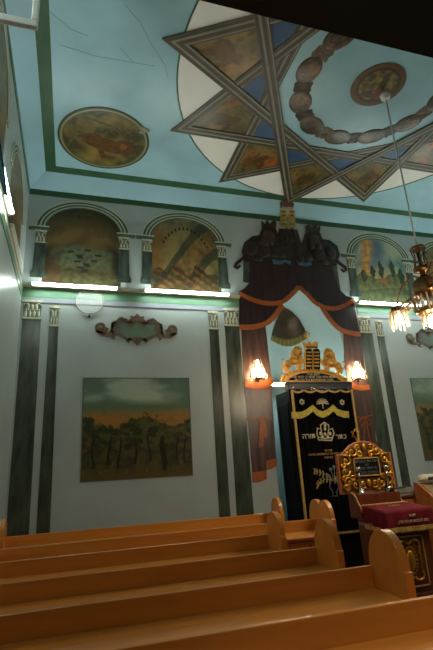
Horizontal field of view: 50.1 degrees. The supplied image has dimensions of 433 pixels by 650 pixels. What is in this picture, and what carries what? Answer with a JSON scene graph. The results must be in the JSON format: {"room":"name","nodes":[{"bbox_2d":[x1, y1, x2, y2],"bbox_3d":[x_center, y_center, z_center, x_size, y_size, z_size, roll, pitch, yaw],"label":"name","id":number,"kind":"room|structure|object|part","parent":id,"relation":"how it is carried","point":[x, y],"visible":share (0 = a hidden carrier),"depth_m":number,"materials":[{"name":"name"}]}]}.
{"room":"house of worship","nodes":[
{"label":"house of worship","id":0,"kind":"room"},
{"bbox_2d":[0,54,28,522],"bbox_3d":[-1.589,-0.940,2.131,0.200,6.370,10.600,2,-19,-17],"label":"wall","id":1,"kind":"structure","parent":0,"point":[10,296],"depth_m":6.01,"materials":[{"name":"paint"}]},
{"bbox_2d":[0,137,7,195],"bbox_3d":[-1.932,-1.748,3.904,0.122,0.306,1.899,2,-19,-17],"label":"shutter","id":2,"kind":"object","parent":1,"relation":"attached to","point":[2,170],"visible":1,"depth_m":4.47,"materials":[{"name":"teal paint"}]},
{"bbox_2d":[0,0,10,152],"bbox_3d":[-2.192,-2.471,4.666,0.016,1.576,1.600,2,-19,-17],"label":"mural","id":3,"kind":"object","parent":1,"relation":"attached to","point":[5,80],"visible":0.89,"depth_m":5.02,"materials":[{"name":"paint"}]},
{"bbox_2d":[0,24,7,152],"bbox_3d":[-2.194,-2.406,4.643,0.005,1.440,1.280,2,-19,-17],"label":"painting","id":4,"kind":"object","parent":3,"relation":"attached to","point":[3,43],"depth_m":4.97,"materials":[{"name":"paint"}]},
{"bbox_2d":[0,168,13,215],"bbox_3d":[-2.249,-1.557,4.861,0.087,0.048,1.530,2,-19,-17],"label":"lamp","id":5,"kind":"object","parent":1,"relation":"attached to","point":[10,212],"visible":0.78,"depth_m":5.27,"materials":[{"name":"white glass"}]},
{"bbox_2d":[8,142,23,248],"bbox_3d":[-2.747,-1.751,6.396,0.016,1.326,1.600,2,-19,-17],"label":"mural","id":6,"kind":"object","parent":1,"relation":"attached to","point":[17,179],"visible":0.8,"depth_m":6.35,"materials":[{"name":"paint"}]},
{"bbox_2d":[9,223,23,274],"bbox_3d":[-2.749,-1.018,6.383,0.055,0.124,1.370,2,-19,-17],"label":"lamp","id":7,"kind":"object","parent":1,"relation":"attached to","point":[11,226],"visible":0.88,"depth_m":6.23,"materials":[{"name":"beige plastic"}]},
{"bbox_2d":[0,0,39,30],"bbox_3d":[-1.248,-1.837,2.450,0.596,0.550,0.030,2,-19,-17],"label":"window sash","id":8,"kind":"structure","parent":1,"relation":"in","point":[31,24],"depth_m":2.43,"materials":[{"name":"white paint"}]},
{"bbox_3d":[-1.233,-1.599,2.374,0.596,0.050,0.030,2,-19,-17],"label":"rail","id":9,"kind":"part","parent":8,"relation":"part of","materials":[{"name":"white paint"}]},
{"bbox_2d":[5,0,432,233],"bbox_3d":[2.874,-3.900,4.554,9.540,0.215,10.600,2,-19,-17],"label":"trim","id":10,"kind":"structure","parent":1,"relation":"attached to","point":[23,41],"depth_m":8.23,"materials":[{"name":"paint"}]},
{"bbox_2d":[5,194,432,534],"bbox_3d":[1.541,0.864,8.357,9.540,6.370,0.001,2,-19,-17],"label":"wall","id":11,"kind":"structure","parent":0,"point":[82,352],"depth_m":7.52,"materials":[{"name":"paint"}]},
{"bbox_2d":[7,299,42,536],"bbox_3d":[-2.792,1.658,6.707,0.396,4.320,0.056,2,-19,-17],"label":"column","id":12,"kind":"structure","parent":11,"relation":"attached to","point":[20,485],"depth_m":6.77,"materials":[{"name":"paint"}]},
{"bbox_2d":[36,305,59,533],"bbox_3d":[-2.475,1.708,6.793,0.244,4.240,0.052,2,-19,-17],"label":"column","id":13,"kind":"structure","parent":11,"relation":"attached to","point":[46,463],"depth_m":6.83,"materials":[{"name":"paint"}]},
{"bbox_2d":[28,281,119,291],"bbox_3d":[-2.295,-0.612,7.543,1.430,0.048,0.174,2,-19,-17],"label":"lamp","id":14,"kind":"object","parent":11,"relation":"attached to","point":[36,284],"visible":1,"depth_m":7.48,"materials":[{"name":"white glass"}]},
{"bbox_2d":[29,201,134,286],"bbox_3d":[-2.273,-1.425,7.913,1.760,1.576,0.057,2,-19,-17],"label":"mural","id":15,"kind":"object","parent":11,"relation":"attached to","point":[77,242],"visible":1,"depth_m":7.89,"materials":[{"name":"paint"}]},
{"bbox_2d":[42,209,120,286],"bbox_3d":[-2.272,-1.358,7.900,1.260,1.440,0.005,2,-19,-17],"label":"painting","id":16,"kind":"object","parent":15,"relation":"attached to","point":[80,246],"depth_m":7.88,"materials":[{"name":"paint"}]},
{"bbox_2d":[75,290,103,317],"bbox_3d":[-2.083,-0.366,7.600,0.456,0.515,0.044,2,-19,-17],"label":"disc","id":17,"kind":"object","parent":11,"relation":"attached to","point":[89,316],"visible":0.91,"depth_m":7.57,"materials":[{"name":"white"}]},
{"bbox_2d":[95,314,176,344],"bbox_3d":[-1.319,0.071,7.709,1.363,0.555,0.016,2,-19,-17],"label":"cartouche","id":18,"kind":"object","parent":11,"relation":"attached to","point":[137,329],"visible":1,"depth_m":7.70,"materials":[{"name":"green paint"}]},
{"bbox_2d":[80,378,192,481],"bbox_3d":[-1.222,1.585,7.228,1.694,1.547,0.012,2,-19,-17],"label":"mural","id":19,"kind":"object","parent":11,"relation":"attached to","point":[133,428],"visible":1,"depth_m":7.21,"materials":[{"name":"paint"}]},
{"bbox_2d":[136,212,230,291],"bbox_3d":[-0.567,-1.363,8.433,1.780,1.576,0.057,2,-19,-17],"label":"mural","id":20,"kind":"object","parent":11,"relation":"attached to","point":[181,250],"visible":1,"depth_m":8.41,"materials":[{"name":"paint"}]},
{"bbox_2d":[151,219,220,291],"bbox_3d":[-0.566,-1.296,8.421,1.280,1.440,0.005,2,-19,-17],"label":"painting","id":21,"kind":"object","parent":20,"relation":"attached to","point":[186,253],"depth_m":8.41,"materials":[{"name":"paint"}]},
{"bbox_2d":[141,288,230,297],"bbox_3d":[-0.510,-0.547,8.088,1.605,0.048,0.174,2,-19,-17],"label":"lamp","id":22,"kind":"object","parent":11,"relation":"attached to","point":[156,291],"visible":1,"depth_m":8.03,"materials":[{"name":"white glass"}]},
{"bbox_2d":[0,192,416,315],"bbox_3d":[2.385,-1.352,5.854,9.560,0.200,6.410,2,-19,-17],"label":"trim","id":23,"kind":"structure","parent":11,"relation":"attached to","point":[27,291],"depth_m":7.83,"materials":[{"name":"green paint"}]},
{"bbox_2d":[2,0,432,237],"bbox_3d":[2.882,-3.751,4.511,9.560,0.104,10.610,2,-19,-17],"label":"trim","id":24,"kind":"structure","parent":11,"relation":"attached to","point":[31,191],"depth_m":8.62,"materials":[{"name":"green paint"}]},
{"bbox_2d":[208,311,230,516],"bbox_3d":[0.058,1.786,7.570,0.244,4.270,0.053,2,-19,-17],"label":"column","id":25,"kind":"structure","parent":11,"relation":"attached to","point":[218,408],"depth_m":7.64,"materials":[{"name":"paint"}]},
{"bbox_2d":[21,297,425,320],"bbox_3d":[1.473,-0.241,8.712,9.540,0.085,0.018,2,-19,-17],"label":"trim","id":26,"kind":"structure","parent":11,"relation":"attached to","point":[47,300],"depth_m":7.89,"materials":[{"name":"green paint"}]},
{"bbox_2d":[223,308,253,515],"bbox_3d":[0.381,1.764,7.678,0.376,4.340,0.056,2,-19,-17],"label":"column","id":27,"kind":"structure","parent":11,"relation":"attached to","point":[241,460],"depth_m":7.75,"materials":[{"name":"paint"}]},
{"bbox_2d":[249,359,268,382],"bbox_3d":[0.720,0.791,7.979,0.349,0.395,0.267,2,-19,-17],"label":"wall sconce","id":28,"kind":"object","parent":11,"relation":"attached to","point":[256,373],"visible":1,"depth_m":7.93,"materials":[{"name":"white glass"}]},
{"bbox_3d":[0.718,0.749,7.991,0.117,0.304,0.088,2,-19,-17],"label":"bulb","id":29,"kind":"part","parent":28,"relation":"part of","materials":[{"name":"white glass"}]},
{"bbox_2d":[266,290,347,520],"bbox_3d":[1.594,1.654,8.535,1.600,4.970,0.780,2,-19,-17],"label":"wall niche","id":30,"kind":"object","parent":11,"relation":"in","point":[313,320],"visible":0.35,"depth_m":9.14,"materials":[{"name":"paint"}]},
{"bbox_2d":[272,383,284,385],"bbox_3d":[1.593,1.102,8.602,1.420,0.060,0.079,2,-19,-17],"label":"lamp","id":31,"kind":"object","parent":30,"relation":"attached to","point":[274,384],"visible":0.02,"depth_m":8.44,"materials":[{"name":"white"}]},
{"bbox_2d":[271,307,306,345],"bbox_3d":[1.440,0.035,9.311,0.801,0.750,0.256,2,-19,-17],"label":"painting","id":32,"kind":"object","parent":30,"relation":"attached to","point":[288,330],"visible":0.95,"depth_m":9.35,"materials":[{"name":"paint"}]},
{"bbox_2d":[234,200,378,481],"bbox_3d":[1.642,0.059,8.508,2.552,5.225,0.304,2,-19,-17],"label":"curtain","id":33,"kind":"object","parent":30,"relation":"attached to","point":[276,266],"visible":1,"depth_m":8.76,"materials":[{"name":"brown fabric"}]},
{"bbox_3d":[0.564,-1.088,8.715,0.193,0.645,0.016,2,-19,-17],"label":"painted post","id":34,"kind":"part","parent":33,"relation":"part of","materials":[{"name":"paint"}]},
{"bbox_3d":[1.036,-1.989,9.133,0.315,0.196,0.030,2,-19,-17],"label":"crown","id":35,"kind":"part","parent":33,"relation":"part of","materials":[{"name":"brown fabric"}]},
{"bbox_3d":[1.393,-2.393,9.177,0.306,0.127,0.149,2,-19,-17],"label":"crown","id":36,"kind":"part","parent":33,"relation":"part of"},
{"bbox_3d":[1.966,-1.963,9.419,0.348,0.236,0.030,2,-19,-17],"label":"crown","id":37,"kind":"part","parent":33,"relation":"part of","materials":[{"name":"brown fabric"}]},
{"bbox_3d":[2.371,-0.949,9.241,0.145,0.663,0.016,2,-19,-17],"label":"painted post","id":38,"kind":"part","parent":33,"relation":"part of","materials":[{"name":"paint"}]},
{"bbox_2d":[349,361,367,382],"bbox_3d":[2.609,0.866,8.553,0.349,0.395,0.267,2,-19,-17],"label":"wall sconce","id":39,"kind":"object","parent":11,"relation":"attached to","point":[357,374],"visible":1,"depth_m":8.51,"materials":[{"name":"white glass"}]},
{"bbox_3d":[2.607,0.824,8.565,0.117,0.304,0.088,2,-19,-17],"label":"bulb","id":40,"kind":"part","parent":39,"relation":"part of","materials":[{"name":"white glass"}]},
{"bbox_2d":[357,316,397,486],"bbox_3d":[3.020,1.874,8.479,0.376,4.310,0.056,2,-19,-17],"label":"column","id":41,"kind":"structure","parent":11,"relation":"attached to","point":[380,420],"depth_m":8.70,"materials":[{"name":"paint"}]},
{"bbox_2d":[341,233,414,302],"bbox_3d":[3.410,-1.218,9.646,1.780,1.576,0.057,2,-19,-17],"label":"mural","id":42,"kind":"object","parent":11,"relation":"attached to","point":[378,265],"visible":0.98,"depth_m":9.62,"materials":[{"name":"paint"}]},
{"bbox_2d":[355,300,421,307],"bbox_3d":[3.455,-0.403,9.298,1.540,0.048,0.174,2,-19,-17],"label":"lamp","id":43,"kind":"object","parent":11,"relation":"attached to","point":[364,303],"visible":0.8,"depth_m":9.16,"materials":[{"name":"white glass"}]},
{"bbox_2d":[374,320,410,485],"bbox_3d":[3.333,1.919,8.564,0.244,4.240,0.052,2,-19,-17],"label":"column","id":44,"kind":"structure","parent":11,"relation":"attached to","point":[404,473],"depth_m":8.68,"materials":[{"name":"paint"}]},
{"bbox_2d":[406,328,432,349],"bbox_3d":[4.445,0.282,9.468,1.363,0.555,0.016,2,-19,-17],"label":"cartouche","id":45,"kind":"object","parent":11,"relation":"attached to","point":[423,337],"visible":0.99,"depth_m":9.38,"materials":[{"name":"paint"}]},
{"bbox_2d":[410,378,432,460],"bbox_3d":[4.604,1.797,9.005,1.694,1.547,0.012,2,-19,-17],"label":"mural","id":46,"kind":"object","parent":11,"relation":"attached to","point":[422,388],"visible":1,"depth_m":8.86,"materials":[{"name":"paint"}]},
{"bbox_2d":[416,240,432,303],"bbox_3d":[5.102,-1.156,10.163,1.780,1.576,0.057,2,-19,-17],"label":"mural","id":47,"kind":"object","parent":11,"relation":"attached to","point":[429,245],"visible":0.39,"depth_m":10.14,"materials":[{"name":"paint"}]},
{"bbox_2d":[424,248,432,303],"bbox_3d":[5.103,-1.089,10.150,1.280,1.440,0.005,2,-19,-17],"label":"painting","id":48,"kind":"object","parent":47,"relation":"attached to","point":[428,251],"depth_m":10.13,"materials":[{"name":"paint"}]},
{"bbox_2d":[49,0,432,213],"bbox_3d":[2.862,-4.097,4.617,9.540,0.200,10.600,2,-19,-17],"label":"ceiling","id":49,"kind":"structure","parent":0,"point":[143,92],"depth_m":6.14,"materials":[{"name":"paint"}]},
{"bbox_2d":[58,107,149,168],"bbox_3d":[-1.744,-2.869,7.209,1.380,0.028,1.380,2,-19,-17],"label":"ceiling medallion","id":50,"kind":"object","parent":49,"relation":"attached to","point":[100,137],"visible":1,"depth_m":7.14,"materials":[{"name":"paint"}]},
{"bbox_2d":[50,5,167,75],"bbox_3d":[-1.215,-3.444,5.549,1.460,0.004,0.874,2,-19,-17],"label":"crack","id":51,"kind":"object","parent":49,"relation":"attached to","point":[125,5],"depth_m":5.71,"materials":[{"name":"paint"}]},
{"bbox_2d":[35,0,432,218],"bbox_3d":[2.906,-4.045,4.468,9.010,0.016,10.335,2,-19,-17],"label":"trim","id":52,"kind":"structure","parent":49,"relation":"attached to","point":[43,42],"depth_m":7.73,"materials":[{"name":"green paint"}]},
{"bbox_2d":[162,0,432,202],"bbox_3d":[2.258,-3.346,6.475,6.100,0.042,6.100,2,-19,-17],"label":"star","id":53,"kind":"object","parent":49,"relation":"attached to","point":[236,75],"visible":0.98,"depth_m":6.82,"materials":[{"name":"paint"}]},
{"bbox_3d":[-0.033,-3.106,6.815,1.117,0.012,0.967,2,-19,-17],"label":"zodiac panel","id":54,"kind":"part","parent":53,"relation":"part of","materials":[{"name":"paint"}]},
{"bbox_3d":[0.075,-3.478,5.674,0.968,0.012,1.117,-19,-23,40],"label":"zodiac panel","id":55,"kind":"part","parent":53,"relation":"part of","materials":[{"name":"paint"}]},
{"bbox_3d":[0.561,-3.276,6.397,0.645,0.012,0.645,-19,-23,40],"label":"blue panel","id":56,"kind":"part","parent":53,"relation":"part of","materials":[{"name":"paint"}]},
{"bbox_3d":[0.662,-2.749,8.063,0.967,0.012,1.117,2,-19,-17],"label":"zodiac panel","id":57,"kind":"part","parent":53,"relation":"part of","materials":[{"name":"paint"}]},
{"bbox_3d":[0.762,-3.026,7.218,0.645,0.012,0.645,2,-19,-17],"label":"blue panel","id":58,"kind":"part","parent":53,"relation":"part of","materials":[{"name":"paint"}]},
{"bbox_3d":[0.814,-3.548,5.599,0.645,0.012,0.645,-7,-18,12],"label":"blue panel","id":59,"kind":"part","parent":53,"relation":"part of","materials":[{"name":"paint"}]},
{"bbox_3d":[1.363,-2.864,7.839,0.645,0.012,0.645,-7,-18,12],"label":"blue panel","id":60,"kind":"part","parent":53,"relation":"part of","materials":[{"name":"paint"}]},
{"bbox_3d":[1.455,-2.643,8.545,1.117,0.012,0.968,-19,-23,40],"label":"zodiac panel","id":61,"kind":"part","parent":53,"relation":"part of","materials":[{"name":"paint"}]},
{"bbox_3d":[2.205,-2.833,8.095,0.645,0.012,0.645,-19,-23,40],"label":"blue panel","id":62,"kind":"part","parent":53,"relation":"part of","materials":[{"name":"paint"}]},
{"bbox_3d":[2.653,-2.676,8.670,0.967,0.012,1.117,2,-19,-17],"label":"zodiac panel","id":63,"kind":"part","parent":53,"relation":"part of","materials":[{"name":"paint"}]},
{"bbox_3d":[3.061,-2.942,7.919,0.645,0.012,0.645,2,-19,-17],"label":"blue panel","id":64,"kind":"part","parent":53,"relation":"part of","materials":[{"name":"paint"}]},
{"bbox_3d":[3.948,-2.961,8.030,1.117,0.012,0.967,2,-19,-17],"label":"zodiac panel","id":65,"kind":"part","parent":53,"relation":"part of","materials":[{"name":"paint"}]},
{"bbox_2d":[289,32,432,144],"bbox_3d":[2.257,-3.353,6.477,2.480,0.028,2.480,2,-19,-17],"label":"wreath","id":66,"kind":"object","parent":49,"relation":"attached to","point":[300,102],"visible":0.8,"depth_m":6.91,"materials":[{"name":"paint"}]},
{"bbox_2d":[350,63,406,105],"bbox_3d":[2.257,-3.353,6.477,0.750,0.020,0.750,2,-19,-17],"label":"rosette","id":67,"kind":"object","parent":49,"relation":"attached to","point":[366,89],"visible":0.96,"depth_m":6.43,"materials":[{"name":"paint"}]},
{"bbox_2d":[380,90,432,331],"bbox_3d":[2.506,-1.643,6.079,1.188,3.535,1.196,-15,-21,32],"label":"chandelier","id":68,"kind":"object","parent":49,"relation":"hanging from","point":[422,287],"visible":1,"depth_m":5.80,"materials":[{"name":"gold metal"}]},
{"bbox_3d":[2.472,-2.150,6.247,0.020,2.465,0.020,11,-23,-38],"label":"rod","id":69,"kind":"part","parent":68,"relation":"part of","materials":[{"name":"white paint"}]},
{"bbox_3d":[2.529,-0.411,6.123,0.244,0.347,0.729,2,-19,-17],"label":"arm","id":70,"kind":"part","parent":68,"relation":"part of","materials":[{"name":"gold metal"}]},
{"bbox_3d":[2.559,-0.740,5.795,0.185,0.540,0.191,11,-23,-38],"label":"crown","id":71,"kind":"part","parent":68,"relation":"part of","materials":[{"name":"gold metal"}]},
{"bbox_3d":[2.613,-0.667,5.338,0.244,0.347,0.729,2,-19,-17],"label":"arm","id":72,"kind":"part","parent":68,"relation":"part of","materials":[{"name":"gold metal"}]},
{"bbox_3d":[2.601,-0.046,5.573,0.110,0.180,0.110,2,-19,-17],"label":"bulb","id":73,"kind":"part","parent":68,"relation":"part of","materials":[{"name":"white glass"}]},
{"bbox_3d":[3.128,2.492,2.958,9.940,0.200,11.900,2,-19,-17],"label":"floor","id":74,"kind":"structure","parent":0,"visible":0},
{"bbox_2d":[0,497,284,548],"bbox_3d":[-0.844,2.940,5.879,3.492,1.190,0.761,2,-19,-17],"label":"pew","id":75,"kind":"object","parent":74,"relation":"on","point":[6,542],"visible":0.29,"depth_m":5.85,"materials":[{"name":"brown wood"}]},
{"bbox_3d":[-2.491,2.883,5.387,0.052,1.190,0.740,2,-19,-17],"label":"panel","id":76,"kind":"part","parent":75,"relation":"part of","materials":[{"name":"brown wood"}]},
{"bbox_3d":[-0.829,2.967,5.825,3.440,0.865,0.030,2,-19,-17],"label":"backrest","id":77,"kind":"part","parent":75,"relation":"part of","materials":[{"name":"brown wood"}]},
{"bbox_3d":[0.797,3.003,6.390,0.052,1.190,0.740,2,-19,-17],"label":"panel","id":78,"kind":"part","parent":75,"relation":"part of","materials":[{"name":"brown wood"}]},
{"bbox_2d":[0,511,286,582],"bbox_3d":[-0.739,2.288,3.862,2.652,1.190,0.761,2,-19,-17],"label":"pew","id":79,"kind":"object","parent":74,"relation":"on","point":[275,538],"visible":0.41,"depth_m":3.93,"materials":[{"name":"brown wood"}]},
{"bbox_3d":[-0.723,2.314,3.809,2.600,0.865,0.030,2,-19,-17],"label":"backrest","id":80,"kind":"part","parent":79,"relation":"part of","materials":[{"name":"brown wood"}]},
{"bbox_3d":[0.501,2.336,4.251,0.052,1.190,0.740,2,-19,-17],"label":"panel","id":81,"kind":"part","parent":79,"relation":"part of","materials":[{"name":"brown wood"}]},
{"bbox_2d":[0,499,336,561],"bbox_3d":[-0.489,2.571,4.794,3.652,1.190,0.761,2,-19,-17],"label":"pew","id":82,"kind":"object","parent":74,"relation":"on","point":[298,533],"visible":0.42,"depth_m":4.88,"materials":[{"name":"brown wood"}]},
{"bbox_3d":[-0.483,2.597,4.737,3.580,0.865,0.030,2,-19,-17],"label":"backrest","id":83,"kind":"part","parent":82,"relation":"part of","materials":[{"name":"brown wood"}]},
{"bbox_3d":[1.194,2.674,5.437,0.052,1.190,0.500,2,-19,-17],"label":"panel","id":84,"kind":"part","parent":82,"relation":"part of","materials":[{"name":"brown wood"}]},
{"bbox_3d":[1.209,2.636,5.322,0.052,1.190,0.740,2,-19,-17],"label":"panel","id":85,"kind":"part","parent":82,"relation":"part of","materials":[{"name":"brown wood"}]},
{"bbox_2d":[0,518,344,614],"bbox_3d":[-0.471,2.001,3.019,2.652,1.190,0.761,2,-19,-17],"label":"pew","id":86,"kind":"object","parent":74,"relation":"on","point":[327,553],"visible":0.46,"depth_m":3.09,"materials":[{"name":"brown wood"}]},
{"bbox_3d":[-0.456,2.027,2.966,2.600,0.865,0.030,2,-19,-17],"label":"backrest","id":87,"kind":"part","parent":86,"relation":"part of","materials":[{"name":"brown wood"}]},
{"bbox_3d":[0.769,2.049,3.408,0.052,1.190,0.740,2,-19,-17],"label":"panel","id":88,"kind":"part","parent":86,"relation":"part of","materials":[{"name":"brown wood"}]},
{"bbox_2d":[0,529,416,649],"bbox_3d":[-0.274,1.753,2.283,2.582,1.190,0.761,2,-19,-17],"label":"pew","id":89,"kind":"object","parent":74,"relation":"on","point":[106,624],"visible":0.66,"depth_m":2.35,"materials":[{"name":"brown wood"}]},
{"bbox_3d":[-0.259,1.780,2.230,2.530,0.865,0.030,2,-19,-17],"label":"backrest","id":90,"kind":"part","parent":89,"relation":"part of","materials":[{"name":"brown wood"}]},
{"bbox_3d":[0.932,1.800,2.662,0.052,1.190,0.740,2,-19,-17],"label":"panel","id":91,"kind":"part","parent":89,"relation":"part of","materials":[{"name":"brown wood"}]},
{"bbox_2d":[102,595,432,649],"bbox_3d":[0.436,1.532,1.729,3.602,1.190,0.631,2,-19,-17],"label":"pew","id":92,"kind":"object","parent":74,"relation":"on","point":[407,624],"visible":1,"depth_m":1.83,"materials":[{"name":"brown wood"}]},
{"bbox_2d":[276,331,363,567],"bbox_3d":[1.694,2.024,7.869,1.332,3.848,0.698,2,-19,-17],"label":"torah ark","id":93,"kind":"object","parent":74,"relation":"on","point":[311,375],"visible":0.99,"depth_m":7.82,"materials":[{"name":"black paint"}]},
{"bbox_3d":[1.215,2.537,7.574,0.022,2.450,0.400,2,-19,-17],"label":"moulding","id":94,"kind":"part","parent":93,"relation":"part of","materials":[{"name":"black paint"}]},
{"bbox_3d":[1.648,0.352,8.112,0.290,0.143,0.060,2,-19,-17],"label":"crown","id":95,"kind":"part","parent":93,"relation":"part of","materials":[{"name":"gold metal"}]},
{"bbox_3d":[1.758,1.051,7.949,1.230,0.130,0.170,2,-19,-17],"label":"cornice","id":96,"kind":"part","parent":93,"relation":"part of","materials":[{"name":"grey paint"}]},
{"bbox_2d":[291,387,359,533],"bbox_3d":[1.828,2.140,7.515,1.206,2.296,0.069,2,-19,-17],"label":"curtain","id":97,"kind":"object","parent":93,"relation":"hanging from","point":[324,421],"visible":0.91,"depth_m":7.54,"materials":[{"name":"black fabric"}]},
{"bbox_3d":[1.786,1.076,7.853,1.150,0.016,0.016,2,-19,-17],"label":"rail","id":98,"kind":"part","parent":97,"relation":"part of","materials":[{"name":"silver metal"}]},
{"bbox_3d":[1.786,1.750,7.611,0.340,0.316,0.021,2,-19,-17],"label":"crown","id":99,"kind":"part","parent":97,"relation":"part of","materials":[{"name":"gold metal"}]},
{"bbox_2d":[335,428,432,596],"bbox_3d":[2.132,2.311,5.868,0.860,2.034,0.681,2,-19,-17],"label":"lectern","id":100,"kind":"object","parent":74,"relation":"on","point":[366,455],"visible":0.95,"depth_m":6.08,"materials":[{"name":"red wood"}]},
{"bbox_2d":[355,467,366,493],"bbox_3d":[1.897,2.059,6.139,0.132,0.335,0.132,2,-19,-17],"label":"candlestick","id":101,"kind":"object","parent":100,"relation":"on","point":[358,469],"visible":1,"depth_m":6.12,"materials":[{"name":"silver metal"}]},
{"bbox_3d":[1.896,2.056,6.140,0.052,0.200,0.051,2,-19,-17],"label":"stem","id":102,"kind":"part","parent":101,"relation":"part of","materials":[{"name":"silver metal"}]},
{"bbox_3d":[2.015,1.921,6.298,0.860,0.670,0.045,2,-19,-17],"label":"headboard","id":103,"kind":"part","parent":100,"relation":"part of","materials":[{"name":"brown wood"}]},
{"bbox_3d":[2.028,1.913,6.258,0.400,0.240,0.030,2,-19,-17],"label":"plaque frame","id":104,"kind":"part","parent":100,"relation":"part of","materials":[{"name":"gold metal"}]},
{"bbox_2d":[382,465,390,491],"bbox_3d":[2.308,2.074,6.264,0.132,0.335,0.132,2,-19,-17],"label":"candlestick","id":105,"kind":"object","parent":100,"relation":"on","point":[385,467],"visible":0.93,"depth_m":6.26,"materials":[{"name":"silver metal"}]},
{"bbox_3d":[2.308,2.071,6.265,0.052,0.200,0.051,2,-19,-17],"label":"stem","id":106,"kind":"part","parent":105,"relation":"part of","materials":[{"name":"silver metal"}]},
{"bbox_2d":[379,487,405,491],"bbox_3d":[2.336,2.183,6.143,0.380,0.048,0.050,2,-19,-17],"label":"tray","id":107,"kind":"object","parent":100,"relation":"on","point":[390,489],"visible":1,"depth_m":6.14,"materials":[{"name":"grey paint"}]},
{"bbox_3d":[2.335,2.168,6.147,0.380,0.018,0.050,2,-19,-17],"label":"plate","id":108,"kind":"part","parent":107,"relation":"part of","materials":[{"name":"grey paint"}]},
{"bbox_2d":[362,501,432,533],"bbox_3d":[2.251,2.419,5.705,0.744,0.415,0.479,2,-19,-17],"label":"cloth","id":109,"kind":"object","parent":100,"relation":"on","point":[402,517],"visible":0.96,"depth_m":5.56,"materials":[{"name":"red fabric"}]},
{"bbox_3d":[2.276,2.765,5.429,0.394,0.515,0.020,2,-19,-17],"label":"panel","id":110,"kind":"part","parent":100,"relation":"part of","materials":[{"name":"red wood"}]},
{"bbox_3d":[2.277,2.764,5.426,0.420,0.545,0.028,2,-19,-17],"label":"gilt frame","id":111,"kind":"part","parent":100,"relation":"part of","materials":[{"name":"gold metal"}]},
{"bbox_2d":[401,494,416,503],"bbox_3d":[2.816,3.064,6.795,0.900,1.085,0.470,2,-19,-17],"label":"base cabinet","id":112,"kind":"object","parent":74,"relation":"on","point":[410,498],"visible":0.16,"depth_m":6.73,"materials":[{"name":"brown wood"}]},
{"bbox_2d":[400,492,414,495],"bbox_3d":[2.780,2.513,6.910,0.352,0.039,0.252,4,-19,-22],"label":"book","id":113,"kind":"object","parent":112,"relation":"on","point":[403,493],"visible":0.33,"depth_m":6.79,"materials":[{"name":"grey paper"}]},
{"bbox_2d":[397,489,414,492],"bbox_3d":[2.765,2.477,6.929,0.312,0.039,0.232,0,-18,-10],"label":"book","id":114,"kind":"object","parent":113,"relation":"on","point":[403,490],"visible":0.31,"depth_m":6.83,"materials":[{"name":"grey paper"}]},
{"bbox_2d":[396,486,412,489],"bbox_3d":[2.750,2.445,6.946,0.312,0.033,0.212,3,-19,-20],"label":"book","id":115,"kind":"object","parent":114,"relation":"on","point":[407,487],"visible":0.5,"depth_m":6.89,"materials":[{"name":"grey paper"}]},
{"bbox_2d":[413,482,432,552],"bbox_3d":[3.256,2.843,6.475,0.610,1.260,0.420,2,-19,-17],"label":"desk","id":116,"kind":"object","parent":74,"relation":"on","point":[423,496],"visible":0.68,"depth_m":6.56,"materials":[{"name":"brown wood"}]},
{"bbox_2d":[417,474,432,481],"bbox_3d":[3.092,2.236,6.781,0.305,0.110,0.202,4,-19,-22],"label":"prayer shawl","id":117,"kind":"object","parent":116,"relation":"on","point":[423,477],"visible":1,"depth_m":6.71,"materials":[{"name":"white fabric"}]},
{"bbox_2d":[423,484,432,493],"bbox_3d":[3.276,2.609,6.474,0.511,0.742,0.345,2,-19,-17],"label":"desk cover","id":118,"kind":"object","parent":116,"relation":"hanging from","point":[429,487],"visible":1,"depth_m":6.62,"materials":[{"name":"beige fabric"}]},
{"bbox_3d":[4.615,-2.536,-1.312,9.940,6.585,0.200,2,-19,-17],"label":"wall","id":119,"kind":"structure","parent":0,"visible":0},
{"bbox_2d":[201,0,432,57],"bbox_3d":[3.971,-2.068,0.740,9.540,1.200,4.180,2,-19,-17],"label":"balcony","id":120,"kind":"object","parent":119,"relation":"attached to","point":[405,25],"depth_m":1.48,"materials":[{"name":"paint"}]}
]}

